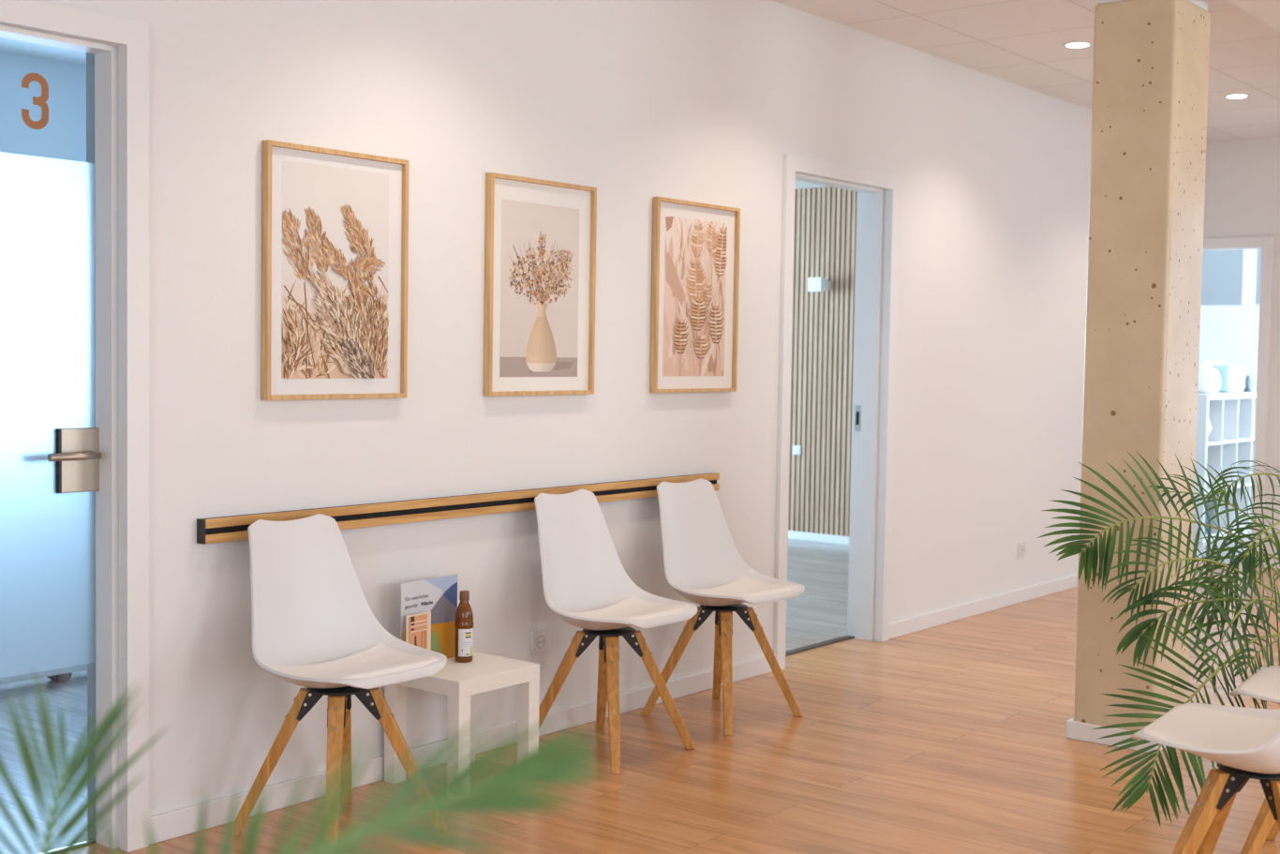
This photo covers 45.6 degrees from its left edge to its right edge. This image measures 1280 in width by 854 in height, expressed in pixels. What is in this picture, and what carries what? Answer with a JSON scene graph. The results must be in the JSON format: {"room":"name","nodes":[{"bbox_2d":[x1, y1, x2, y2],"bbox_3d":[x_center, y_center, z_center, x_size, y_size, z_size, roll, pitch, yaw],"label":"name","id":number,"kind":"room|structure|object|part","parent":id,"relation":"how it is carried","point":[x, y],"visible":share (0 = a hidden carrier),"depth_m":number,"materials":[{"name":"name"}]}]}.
{"room":"clinic waiting room","nodes":[
{"label":"clinic waiting room","id":0,"kind":"room"},
{"bbox_2d":[0,50,86,162],"bbox_3d":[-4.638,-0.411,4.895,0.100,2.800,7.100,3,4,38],"label":"glass band","id":1,"kind":"structure","parent":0,"point":[64,136],"depth_m":7.09,"materials":[{"name":"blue glass"}]},
{"bbox_2d":[0,37,86,65],"bbox_3d":[-3.425,-1.603,3.885,3.150,0.080,7.100,3,4,38],"label":"ceiling","id":2,"kind":"structure","parent":0,"point":[7,45],"depth_m":6.91,"materials":[{"name":"white paint"}]},
{"bbox_2d":[34,0,1091,816],"bbox_3d":[-0.442,-0.308,5.074,0.150,2.710,12.600,3,4,38],"label":"wall","id":3,"kind":"structure","parent":0,"point":[635,102],"depth_m":5.17,"materials":[{"name":"white paint"}]},
{"bbox_2d":[50,839,96,853],"bbox_3d":[-1.674,1.096,3.687,0.020,0.004,0.806,3,4,38],"label":"trim","id":4,"kind":"structure","parent":3,"relation":"attached to","point":[93,840],"depth_m":3.95,"materials":[{"name":"grey metal"}]},
{"bbox_2d":[0,0,148,853],"bbox_3d":[-1.627,0.044,3.611,0.194,2.115,0.932,3,4,38],"label":"door","id":5,"kind":"structure","parent":3,"relation":"in","point":[74,235],"depth_m":3.86,"materials":[{"name":"frosted glass"},{"name":"white painted wood"},{"name":"satin nickel"}]},
{"bbox_3d":[-1.430,0.073,3.835,0.054,0.022,0.141,3,4,38],"label":"handle","id":6,"kind":"part","parent":5,"relation":"part of","materials":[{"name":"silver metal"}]},
{"bbox_2d":[261,139,409,400],"bbox_3d":[-0.868,-0.436,4.384,0.026,0.711,0.519,3,4,38],"label":"framed print","id":7,"kind":"object","parent":3,"relation":"attached to","point":[334,266],"visible":1,"depth_m":4.37,"materials":[{"name":"beige paper"}]},
{"bbox_2d":[196,472,719,544],"bbox_3d":[-0.437,0.244,4.974,0.030,0.066,2.353,3,4,38],"label":"wall rail","id":8,"kind":"object","parent":3,"relation":"attached to","point":[231,528],"visible":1,"depth_m":4.70,"materials":[{"name":"brown wood"}]},
{"bbox_2d":[148,653,775,843],"bbox_3d":[-0.367,1.011,5.128,0.015,0.072,2.956,3,4,38],"label":"baseboard","id":9,"kind":"structure","parent":3,"relation":"attached to","point":[185,820],"depth_m":4.71,"materials":[{"name":"white"}]},
{"bbox_2d":[530,627,548,654],"bbox_3d":[-0.338,0.725,5.146,0.012,0.082,0.082,3,4,38],"label":"wall outlet","id":10,"kind":"object","parent":3,"relation":"attached to","point":[539,638],"visible":1,"depth_m":5.14,"materials":[{"name":"white plastic"}]},
{"bbox_2d":[535,634,546,649],"bbox_3d":[-0.335,0.725,5.144,0.002,0.051,0.051,3,4,38],"label":"socket","id":11,"kind":"object","parent":10,"relation":"attached to","point":[541,639],"depth_m":5.14,"materials":[{"name":"grey plastic"}]},
{"bbox_2d":[483,172,596,396],"bbox_3d":[-0.325,-0.461,5.066,0.026,0.711,0.519,3,4,38],"label":"framed print","id":12,"kind":"object","parent":3,"relation":"attached to","point":[540,268],"visible":1,"depth_m":5.05,"materials":[{"name":"beige paper"}]},
{"bbox_2d":[649,196,740,392],"bbox_3d":[0.212,-0.486,5.741,0.026,0.711,0.519,3,4,38],"label":"framed print","id":13,"kind":"object","parent":3,"relation":"attached to","point":[695,271],"visible":1,"depth_m":5.73,"materials":[{"name":"beige paper"}]},
{"bbox_2d":[785,635,854,655],"bbox_3d":[0.725,0.982,6.745,0.040,0.006,0.807,3,4,38],"label":"trim","id":14,"kind":"structure","parent":3,"relation":"attached to","point":[838,639],"depth_m":6.83,"materials":[{"name":"grey metal"}]},
{"bbox_2d":[773,153,900,669],"bbox_3d":[0.798,-0.068,6.648,0.185,2.115,0.933,3,4,38],"label":"door frame","id":15,"kind":"structure","parent":3,"relation":"in","point":[877,208],"depth_m":6.93,"materials":[{"name":"white wood"}]},
{"bbox_3d":[1.001,-0.040,7.002,0.030,0.120,0.004,3,4,38],"label":"strike plate","id":16,"kind":"part","parent":15,"relation":"part of","materials":[{"name":"silver metal"}]},
{"bbox_2d":[889,573,1077,639],"bbox_3d":[2.330,0.886,8.513,0.015,0.072,3.837,3,4,38],"label":"baseboard","id":17,"kind":"structure","parent":3,"relation":"attached to","point":[915,623],"depth_m":7.73,"materials":[{"name":"white wood"}]},
{"bbox_2d":[1017,541,1026,558],"bbox_3d":[2.039,0.658,8.133,0.012,0.082,0.082,3,4,38],"label":"wall outlet","id":18,"kind":"object","parent":3,"relation":"attached to","point":[1021,547],"visible":1,"depth_m":8.12,"materials":[{"name":"white plastic"}]},
{"bbox_2d":[1020,545,1025,554],"bbox_3d":[2.042,0.658,8.131,0.002,0.051,0.051,3,4,38],"label":"socket","id":19,"kind":"object","parent":18,"relation":"attached to","point":[1022,547],"depth_m":8.13,"materials":[{"name":"grey plastic"}]},
{"bbox_2d":[0,530,1279,853],"bbox_3d":[2.072,1.039,7.085,12.200,0.100,19.200,3,4,38],"label":"floor","id":20,"kind":"structure","parent":0,"point":[949,737],"depth_m":4.86,"materials":[{"name":"brown wood"}]},
{"bbox_2d":[0,663,87,684],"bbox_3d":[-2.421,0.499,5.625,0.440,0.980,1.650,3,4,38],"label":"stand","id":21,"kind":"object","parent":20,"relation":"on","point":[62,675],"visible":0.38,"depth_m":5.82,"materials":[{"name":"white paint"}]},
{"bbox_2d":[0,669,609,853],"bbox_3d":[-0.342,0.693,1.093,0.308,1.108,0.738,-1,4,-38],"label":"potted palm","id":22,"kind":"object","parent":20,"relation":"on","point":[539,766],"visible":1,"depth_m":0.85,"materials":[{"name":"green plant"}]},
{"bbox_2d":[233,513,447,841],"bbox_3d":[-0.797,0.674,4.078,0.462,0.837,0.480,3,4,38],"label":"chair","id":23,"kind":"object","parent":20,"relation":"on","point":[315,628],"visible":0.99,"depth_m":4.12,"materials":[{"name":"white plastic"}]},
{"bbox_3d":[-0.984,0.894,4.074,0.228,0.391,0.042,1,3,-7],"label":"leg","id":24,"kind":"part","parent":23,"relation":"part of","materials":[{"name":"brown wood"}]},
{"bbox_3d":[-0.788,0.905,3.919,0.042,0.391,0.228,1,3,-7],"label":"leg","id":25,"kind":"part","parent":23,"relation":"part of","materials":[{"name":"brown wood"}]},
{"bbox_3d":[-0.828,0.887,4.270,0.042,0.391,0.228,1,3,-7],"label":"leg","id":26,"kind":"part","parent":23,"relation":"part of","materials":[{"name":"brown wood"}]},
{"bbox_2d":[266,642,439,678],"bbox_3d":[-0.748,0.634,4.037,0.314,0.038,0.418,3,4,38],"label":"seat cushion","id":27,"kind":"object","parent":23,"relation":"on","point":[359,660],"depth_m":4.06,"materials":[{"name":"white fabric"}]},
{"bbox_3d":[-0.632,0.898,4.114,0.228,0.391,0.042,1,3,-7],"label":"leg","id":28,"kind":"part","parent":23,"relation":"part of","materials":[{"name":"brown wood"}]},
{"bbox_2d":[384,651,539,793],"bbox_3d":[-0.539,0.895,4.621,0.318,0.349,0.345,3,4,38],"label":"side table","id":29,"kind":"object","parent":20,"relation":"on","point":[461,682],"visible":0.56,"depth_m":4.57,"materials":[{"name":"white wood"}]},
{"bbox_3d":[-0.737,0.917,4.590,0.047,0.302,0.047,3,4,38],"label":"leg","id":30,"kind":"part","parent":29,"relation":"part of","materials":[{"name":"white wood"}]},
{"bbox_2d":[405,610,431,650],"bbox_3d":[-0.662,0.639,4.554,0.004,0.165,0.104,3,3,36],"label":"card","id":31,"kind":"object","parent":29,"relation":"on","point":[418,626],"visible":0.64,"depth_m":4.55,"materials":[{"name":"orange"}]},
{"bbox_2d":[400,573,457,658],"bbox_3d":[-0.640,0.589,4.631,0.003,0.258,0.250,3,3,35],"label":"brochure","id":32,"kind":"object","parent":29,"relation":"on","point":[437,595],"visible":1,"depth_m":4.66,"materials":[{"name":"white paper"}]},
{"bbox_3d":[-0.526,0.929,4.422,0.047,0.302,0.047,3,4,38],"label":"leg","id":33,"kind":"part","parent":29,"relation":"part of","materials":[{"name":"white wood"}]},
{"bbox_2d":[454,590,473,662],"bbox_3d":[-0.539,0.610,4.668,0.058,0.216,0.058,-1,3,-33],"label":"bottle","id":34,"kind":"object","parent":29,"relation":"on","point":[464,615],"visible":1,"depth_m":4.65,"materials":[{"name":"brown glass"}]},
{"bbox_3d":[-0.552,0.908,4.822,0.047,0.302,0.047,3,4,38],"label":"leg","id":35,"kind":"part","parent":29,"relation":"part of","materials":[{"name":"white wood"}]},
{"bbox_3d":[-0.341,0.920,4.655,0.047,0.302,0.047,3,4,38],"label":"leg","id":36,"kind":"part","parent":29,"relation":"part of","materials":[{"name":"white wood"}]},
{"bbox_2d":[534,489,697,773],"bbox_3d":[-0.093,0.640,4.974,0.462,0.837,0.480,3,4,38],"label":"chair","id":37,"kind":"object","parent":20,"relation":"on","point":[586,584],"visible":1,"depth_m":5.01,"materials":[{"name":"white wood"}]},
{"bbox_3d":[-0.280,0.861,4.971,0.228,0.391,0.042,1,3,-7],"label":"leg","id":38,"kind":"part","parent":37,"relation":"part of","materials":[{"name":"brown wood"}]},
{"bbox_3d":[-0.124,0.854,5.166,0.042,0.391,0.228,1,3,-7],"label":"leg","id":39,"kind":"part","parent":37,"relation":"part of","materials":[{"name":"brown wood"}]},
{"bbox_3d":[-0.084,0.872,4.815,0.042,0.391,0.228,1,3,-7],"label":"leg","id":40,"kind":"part","parent":37,"relation":"part of","materials":[{"name":"brown wood"}]},
{"bbox_2d":[558,595,691,620],"bbox_3d":[-0.044,0.600,4.933,0.314,0.038,0.418,3,4,38],"label":"seat cushion","id":41,"kind":"object","parent":37,"relation":"on","point":[615,607],"depth_m":5.00,"materials":[{"name":"white fabric"}]},
{"bbox_3d":[0.072,0.865,5.011,0.228,0.391,0.042,1,3,-7],"label":"leg","id":42,"kind":"part","parent":37,"relation":"part of","materials":[{"name":"brown wood"}]},
{"bbox_2d":[640,477,804,734],"bbox_3d":[0.309,0.622,5.474,0.462,0.837,0.480,4,4,43],"label":"chair","id":43,"kind":"object","parent":20,"relation":"on","point":[703,562],"visible":0.99,"depth_m":5.52,"materials":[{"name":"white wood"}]},
{"bbox_3d":[0.122,0.842,5.487,0.228,0.391,0.042,1,3,-2],"label":"leg","id":44,"kind":"part","parent":43,"relation":"part of","materials":[{"name":"brown wood"}]},
{"bbox_3d":[0.294,0.835,5.668,0.042,0.391,0.228,1,3,-2],"label":"leg","id":45,"kind":"part","parent":43,"relation":"part of","materials":[{"name":"brown wood"}]},
{"bbox_3d":[0.303,0.853,5.315,0.042,0.391,0.228,1,3,-2],"label":"leg","id":46,"kind":"part","parent":43,"relation":"part of","materials":[{"name":"brown wood"}]},
{"bbox_2d":[680,576,799,595],"bbox_3d":[0.354,0.582,5.430,0.314,0.038,0.418,4,4,43],"label":"seat cushion","id":47,"kind":"object","parent":43,"relation":"on","point":[726,586],"depth_m":5.52,"materials":[{"name":"white fabric"}]},
{"bbox_3d":[0.476,0.847,5.496,0.228,0.391,0.042,1,3,-2],"label":"leg","id":48,"kind":"part","parent":43,"relation":"part of","materials":[{"name":"brown wood"}]},
{"bbox_2d":[1065,0,1210,753],"bbox_3d":[1.724,-0.176,5.239,0.312,2.500,0.371,3,4,38],"label":"pillar","id":49,"kind":"structure","parent":20,"relation":"on","point":[1152,57],"depth_m":5.11,"materials":[{"name":"concrete"}]},
{"bbox_2d":[1098,0,1207,10],"bbox_3d":[1.746,-1.530,5.171,0.258,0.210,0.317,3,4,38],"label":"cap","id":50,"kind":"object","parent":49,"relation":"on","point":[1203,4],"visible":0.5,"depth_m":5.14,"materials":[{"name":"white paint"}]},
{"bbox_2d":[1037,450,1279,827],"bbox_3d":[1.645,0.595,4.362,1.574,1.044,0.688,-2,4,-42],"label":"potted palm","id":51,"kind":"object","parent":20,"relation":"on","point":[1139,783],"visible":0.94,"depth_m":4.18,"materials":[{"name":"green plant"}]},
{"bbox_2d":[1131,702,1279,853],"bbox_3d":[1.379,0.741,3.424,0.462,0.837,0.480,3,3,34],"label":"chair","id":52,"kind":"object","parent":20,"relation":"on","point":[1243,742],"visible":1,"depth_m":3.40,"materials":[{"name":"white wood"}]},
{"bbox_3d":[1.209,0.963,3.397,0.228,0.391,0.042,0,3,-11],"label":"leg","id":53,"kind":"part","parent":52,"relation":"part of","materials":[{"name":"brown wood"}]},
{"bbox_2d":[1142,704,1279,749],"bbox_3d":[1.329,0.696,3.457,0.314,0.038,0.418,3,3,34],"label":"seat cushion","id":54,"kind":"object","parent":52,"relation":"on","point":[1206,726],"depth_m":3.51,"materials":[{"name":"white fabric"}]},
{"bbox_3d":[1.351,0.955,3.603,0.042,0.391,0.228,0,3,-10],"label":"leg","id":55,"kind":"part","parent":52,"relation":"part of","materials":[{"name":"brown wood"}]},
{"bbox_3d":[1.415,0.973,3.256,0.042,0.391,0.228,0,3,-10],"label":"leg","id":56,"kind":"part","parent":52,"relation":"part of","materials":[{"name":"brown wood"}]},
{"bbox_2d":[1192,391,1256,543],"bbox_3d":[4.325,0.271,11.548,0.390,1.064,1.448,3,4,38],"label":"cube shelf","id":57,"kind":"object","parent":20,"relation":"on","point":[1230,439],"visible":0.31,"depth_m":11.42,"materials":[{"name":"white paint"}]},
{"bbox_2d":[1204,510,1210,534],"bbox_3d":[3.988,0.687,11.161,0.300,0.180,0.280,3,4,38],"label":"basket","id":58,"kind":"object","parent":57,"relation":"in","point":[1206,518],"visible":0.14,"depth_m":11.10,"materials":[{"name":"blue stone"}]},
{"bbox_2d":[1197,362,1220,393],"bbox_3d":[4.156,-0.361,11.283,0.280,0.220,0.280,3,4,38],"label":"vase","id":59,"kind":"object","parent":57,"relation":"on","point":[1209,377],"visible":0.62,"depth_m":11.16,"materials":[{"name":"white ceramic"}]},
{"bbox_2d":[1207,418,1211,435],"bbox_3d":[4.032,0.000,11.088,0.240,0.215,0.240,3,4,38],"label":"round vase","id":60,"kind":"object","parent":57,"relation":"on","point":[1209,424],"visible":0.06,"depth_m":11.02,"materials":[{"name":"white ceramic"}]},
{"bbox_2d":[1202,360,1223,364],"bbox_3d":[4.502,-0.401,11.985,0.015,0.240,0.470,3,4,38],"label":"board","id":61,"kind":"object","parent":57,"relation":"on","point":[1203,362],"visible":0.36,"depth_m":11.98,"materials":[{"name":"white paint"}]},
{"bbox_2d":[1211,364,1242,392],"bbox_3d":[4.444,-0.370,11.629,0.220,0.212,0.320,3,4,38],"label":"storage box","id":62,"kind":"object","parent":57,"relation":"on","point":[1230,375],"visible":0.69,"depth_m":11.49,"materials":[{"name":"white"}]},
{"bbox_3d":[4.446,-0.470,11.624,0.180,0.012,0.220,3,4,38],"label":"box lid","id":63,"kind":"part","parent":62,"relation":"part of","materials":[{"name":"white paint"}]},
{"bbox_2d":[1239,369,1247,391],"bbox_3d":[4.629,-0.360,11.814,0.140,0.180,0.140,3,4,38],"label":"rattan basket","id":64,"kind":"object","parent":57,"relation":"on","point":[1243,370],"visible":0.32,"depth_m":11.77,"materials":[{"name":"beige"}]},
{"bbox_2d":[1243,374,1250,391],"bbox_3d":[4.780,-0.338,11.989,0.094,0.138,0.060,0,3,-22],"label":"figurine","id":65,"kind":"object","parent":57,"relation":"on","point":[1247,388],"visible":0.88,"depth_m":11.98,"materials":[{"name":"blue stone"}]},
{"bbox_2d":[1230,665,1279,853],"bbox_3d":[1.778,0.724,3.892,0.462,0.837,0.480,3,3,32],"label":"chair","id":66,"kind":"object","parent":20,"relation":"on","point":[1264,684],"visible":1,"depth_m":3.86,"materials":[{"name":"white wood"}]},
{"bbox_3d":[1.609,0.946,3.860,0.228,0.391,0.042,0,3,-13],"label":"leg","id":67,"kind":"part","parent":66,"relation":"part of","materials":[{"name":"brown wood"}]},
{"bbox_2d":[1239,667,1279,699],"bbox_3d":[1.726,0.679,3.923,0.314,0.038,0.418,3,3,32],"label":"seat cushion","id":68,"kind":"object","parent":66,"relation":"on","point":[1265,683],"depth_m":3.92,"materials":[{"name":"white fabric"}]},
{"bbox_3d":[1.744,0.938,4.071,0.042,0.391,0.228,0,3,-13],"label":"leg","id":69,"kind":"part","parent":66,"relation":"part of","materials":[{"name":"brown wood"}]},
{"bbox_2d":[795,179,832,189],"bbox_3d":[-0.457,-1.646,9.065,4.950,0.073,4.500,3,4,38],"label":"ceiling","id":70,"kind":"structure","parent":0,"point":[799,185],"depth_m":10.45,"materials":[{"name":"white paint"}]},
{"bbox_2d":[771,0,1279,141],"bbox_3d":[0.312,-1.664,4.499,1.927,0.080,12.720,3,4,38],"label":"ceiling","id":71,"kind":"structure","parent":0,"point":[1019,42],"depth_m":6.79,"materials":[{"name":"paint"}]},
{"bbox_2d":[1062,41,1092,47],"bbox_3d":[1.958,-1.710,6.819,0.132,0.006,0.132,3,4,38],"label":"recessed light","id":72,"kind":"object","parent":71,"relation":"in","point":[1073,44],"visible":1,"depth_m":6.80,"materials":[{"name":"white plastic"}]},
{"bbox_2d":[1066,43,1088,47],"bbox_3d":[1.958,-1.708,6.819,0.098,0.002,0.098,3,4,38],"label":"diffuser","id":73,"kind":"object","parent":72,"relation":"attached to","point":[1071,45],"depth_m":6.82,"materials":[{"name":"white plastic"}]},
{"bbox_2d":[1223,93,1250,98],"bbox_3d":[3.164,-1.753,8.077,0.132,0.006,0.132,3,4,38],"label":"recessed light","id":74,"kind":"object","parent":71,"relation":"in","point":[1230,96],"visible":1,"depth_m":8.06,"materials":[{"name":"white plastic"}]},
{"bbox_2d":[1226,94,1247,98],"bbox_3d":[3.164,-1.751,8.078,0.098,0.002,0.098,3,4,38],"label":"diffuser","id":75,"kind":"object","parent":74,"relation":"attached to","point":[1227,96],"depth_m":8.06,"materials":[{"name":"white plastic"}]},
{"bbox_2d":[1199,304,1259,391],"bbox_3d":[5.367,-0.181,13.560,2.800,1.800,0.100,3,4,38],"label":"wall","id":76,"kind":"structure","parent":0,"point":[1228,334],"depth_m":13.55,"materials":[{"name":"white paint"}]},
{"bbox_2d":[1241,249,1256,304],"bbox_3d":[5.389,-1.537,13.461,0.080,0.920,0.110,3,4,38],"label":"trim","id":77,"kind":"structure","parent":76,"relation":"on","point":[1249,269],"depth_m":13.43,"materials":[{"name":"white"}]},
{"bbox_2d":[1201,249,1261,305],"bbox_3d":[4.941,-0.628,12.349,3.800,2.800,7.100,3,4,38],"label":"wall","id":78,"kind":"structure","parent":0,"point":[1222,270],"depth_m":15.83,"materials":[{"name":"white paint"}]},
{"bbox_2d":[1203,136,1279,566],"bbox_3d":[6.100,-0.348,7.995,6.750,2.710,0.120,3,4,38],"label":"wall","id":79,"kind":"structure","parent":0,"point":[1242,199],"depth_m":9.64,"materials":[{"name":"white paint"}]},
{"bbox_2d":[1203,236,1274,566],"bbox_3d":[3.785,-0.168,9.839,0.552,2.092,0.150,3,4,38],"label":"door frame","id":80,"kind":"structure","parent":79,"relation":"in","point":[1266,244],"depth_m":9.62,"materials":[{"name":"white"}]},
{"bbox_2d":[1263,557,1279,568],"bbox_3d":[6.315,0.986,7.786,6.038,0.072,0.015,3,4,38],"label":"baseboard","id":81,"kind":"structure","parent":79,"relation":"attached to","point":[1272,560],"depth_m":9.62,"materials":[{"name":"white"}]},
{"bbox_2d":[1227,0,1279,30],"bbox_3d":[3.001,-1.370,2.368,4.993,0.210,12.720,3,4,38],"label":"ceiling","id":82,"kind":"structure","parent":0,"point":[1268,11],"depth_m":5.18,"materials":[{"name":"white paint"}]},
{"bbox_3d":[0.958,-0.621,10.917,4.950,2.800,0.100,3,4,38],"label":"wall","id":83,"kind":"structure","parent":0,"visible":0},
{"bbox_2d":[788,530,848,545],"bbox_3d":[0.925,0.752,10.899,4.840,0.058,0.050,3,4,38],"label":"baseboard","id":84,"kind":"structure","parent":83,"relation":"attached to","point":[792,534],"depth_m":10.61,"materials":[{"name":"white wood"}]},
{"bbox_2d":[788,186,857,535],"bbox_3d":[0.931,-0.475,10.853,4.700,2.398,0.044,3,4,38],"label":"wall panel","id":85,"kind":"object","parent":83,"relation":"attached to","point":[825,238],"visible":0.09,"depth_m":10.56,"materials":[{"name":"grey wood"}]},
{"bbox_2d":[792,445,801,454],"bbox_3d":[1.101,0.163,10.702,0.064,0.064,0.016,3,4,38],"label":"light switch","id":86,"kind":"object","parent":85,"relation":"attached to","point":[796,450],"visible":1,"depth_m":10.70,"materials":[{"name":"white paint"}]},
{"bbox_2d":[807,277,830,291],"bbox_3d":[1.239,-0.975,10.460,0.104,0.096,0.156,3,4,38],"label":"wall lamp","id":87,"kind":"object","parent":85,"relation":"attached to","point":[814,284],"visible":1,"depth_m":10.40,"materials":[{"name":"white paint"}]}
]}

